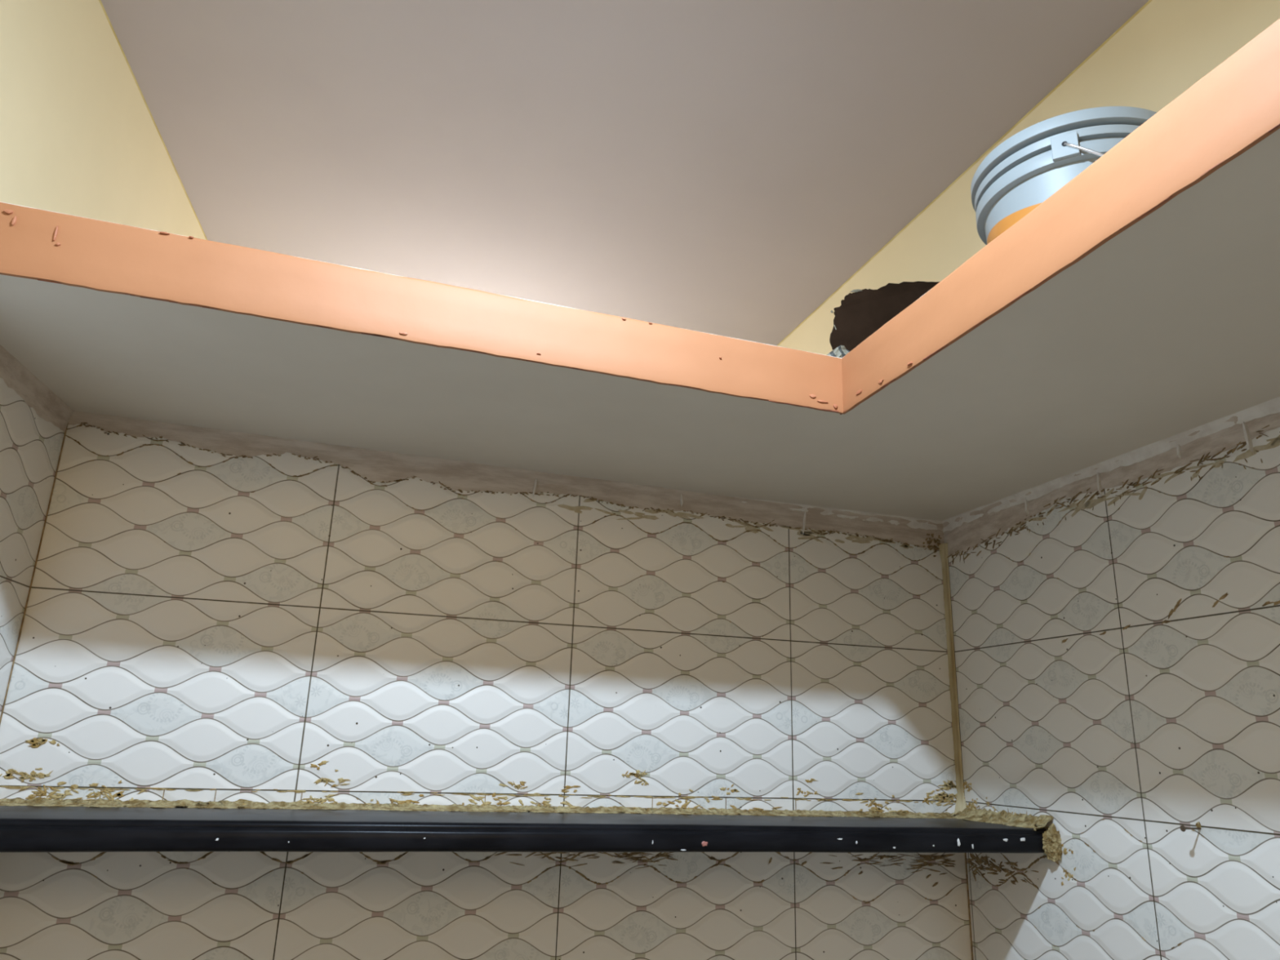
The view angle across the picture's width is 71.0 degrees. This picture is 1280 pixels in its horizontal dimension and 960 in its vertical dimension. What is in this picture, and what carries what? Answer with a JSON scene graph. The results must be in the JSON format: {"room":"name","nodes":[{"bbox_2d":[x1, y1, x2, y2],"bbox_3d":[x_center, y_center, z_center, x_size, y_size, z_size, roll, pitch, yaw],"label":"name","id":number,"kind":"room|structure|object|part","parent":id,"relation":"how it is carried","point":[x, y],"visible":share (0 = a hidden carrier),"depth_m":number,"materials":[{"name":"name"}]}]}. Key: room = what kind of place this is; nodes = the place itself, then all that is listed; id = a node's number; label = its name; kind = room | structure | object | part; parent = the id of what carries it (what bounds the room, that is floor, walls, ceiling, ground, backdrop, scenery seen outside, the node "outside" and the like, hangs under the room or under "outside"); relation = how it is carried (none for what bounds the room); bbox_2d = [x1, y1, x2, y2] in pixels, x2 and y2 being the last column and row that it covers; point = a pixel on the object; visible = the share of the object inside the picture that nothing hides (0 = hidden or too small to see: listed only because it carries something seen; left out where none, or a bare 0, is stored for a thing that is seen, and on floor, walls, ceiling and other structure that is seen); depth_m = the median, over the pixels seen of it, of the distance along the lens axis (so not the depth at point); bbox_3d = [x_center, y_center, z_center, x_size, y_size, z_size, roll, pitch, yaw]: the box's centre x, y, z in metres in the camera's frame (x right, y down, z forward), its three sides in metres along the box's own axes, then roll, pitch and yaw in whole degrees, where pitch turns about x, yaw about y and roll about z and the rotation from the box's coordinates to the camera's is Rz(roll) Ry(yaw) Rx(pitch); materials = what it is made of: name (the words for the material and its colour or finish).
{"room":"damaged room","nodes":[
{"label":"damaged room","id":0,"kind":"room"},
{"bbox_2d":[0,344,73,716],"bbox_3d":[-0.707,0.525,-0.370,0.130,2.314,3.300,5,-17,-11],"label":"wall","id":1,"kind":"structure","parent":0,"point":[33,420],"depth_m":1.38,"materials":[{"name":"tile"}]},
{"bbox_2d":[0,0,207,239],"bbox_3d":[-0.899,-0.768,0.832,0.122,0.794,4.550,5,-17,-12],"label":"wall","id":2,"kind":"structure","parent":0,"point":[80,135],"depth_m":1.61,"materials":[{"name":"yellow paint"}]},
{"bbox_2d":[0,410,971,959],"bbox_3d":[-0.298,1.083,1.449,2.175,2.304,0.134,7,-17,-16],"label":"wall","id":3,"kind":"structure","parent":0,"point":[212,615],"depth_m":1.59,"materials":[{"name":"tile"}]},
{"bbox_2d":[0,422,68,724],"bbox_3d":[-0.972,0.197,1.421,0.002,0.615,0.002,7,-17,-16],"label":"trim","id":4,"kind":"structure","parent":3,"relation":"attached to","point":[62,446],"depth_m":1.43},
{"bbox_2d":[0,796,1062,862],"bbox_3d":[-0.157,0.565,1.452,1.818,0.077,0.306,7,-17,-16],"label":"shelf","id":5,"kind":"object","parent":3,"relation":"attached to","point":[36,824],"visible":0.98,"depth_m":1.36,"materials":[{"name":"black"}]},
{"bbox_2d":[0,18,1279,520],"bbox_3d":[0.023,-0.281,0.987,2.014,0.112,4.350,7,-17,-16],"label":"loft slab","id":6,"kind":"object","parent":3,"relation":"attached to","point":[1136,305],"visible":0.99,"depth_m":1.24,"materials":[{"name":"white paint"}]},
{"bbox_2d":[826,345,849,357],"bbox_3d":[0.338,-0.196,1.449,0.098,0.045,0.018,7,-17,-16],"label":"paper scrap","id":7,"kind":"object","parent":6,"relation":"on","point":[840,351],"visible":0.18,"depth_m":1.45,"materials":[{"name":"white paper"}]},
{"bbox_2d":[829,280,939,351],"bbox_3d":[0.457,-0.225,1.641,0.367,0.217,0.224,7,-17,-16],"label":"hole","id":8,"kind":"object","parent":6,"relation":"on","point":[861,313],"visible":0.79,"depth_m":1.52,"materials":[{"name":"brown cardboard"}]},
{"bbox_2d":[970,106,1156,244],"bbox_3d":[0.630,-0.339,1.263,0.288,0.230,0.289,7,-17,-16],"label":"paint bucket","id":9,"kind":"object","parent":6,"relation":"on","point":[1033,164],"visible":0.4,"depth_m":1.20,"materials":[{"name":"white plastic"}]},
{"bbox_3d":[0.689,-0.361,1.234,0.154,0.109,0.286,-8,-19,30],"label":"wire handle","id":10,"kind":"part","parent":9,"relation":"part of","materials":[{"name":"white metal"}]},
{"bbox_2d":[938,542,966,813],"bbox_3d":[0.657,0.412,1.890,0.031,0.570,0.010,-5,-18,21],"label":"trim","id":11,"kind":"structure","parent":3,"relation":"attached to","point":[960,806],"depth_m":1.89,"materials":[{"name":"beige"}]},
{"bbox_2d":[964,853,973,959],"bbox_3d":[0.628,1.502,1.575,0.002,1.630,0.002,7,-17,-16],"label":"trim","id":12,"kind":"structure","parent":3,"relation":"attached to","point":[971,948],"depth_m":1.77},
{"bbox_2d":[100,0,1149,346],"bbox_3d":[-0.051,-1.050,1.183,2.500,0.100,4.550,7,-17,-16],"label":"ceiling","id":13,"kind":"structure","parent":0,"point":[720,167],"depth_m":1.96,"materials":[{"name":"white paint"}]},
{"bbox_2d":[776,0,1279,959],"bbox_3d":[0.959,0.560,1.000,0.136,3.129,4.650,7,-17,-16],"label":"wall","id":14,"kind":"structure","parent":0,"point":[1116,620],"depth_m":1.48,"materials":[{"name":"tile"}]},
{"bbox_2d":[1180,822,1201,831],"bbox_3d":[0.809,0.506,1.310,0.044,0.014,0.010,7,-17,-16],"label":"nail","id":15,"kind":"object","parent":14,"relation":"attached to","point":[1183,828],"visible":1,"depth_m":1.31,"materials":[{"name":"metal"}]}
]}

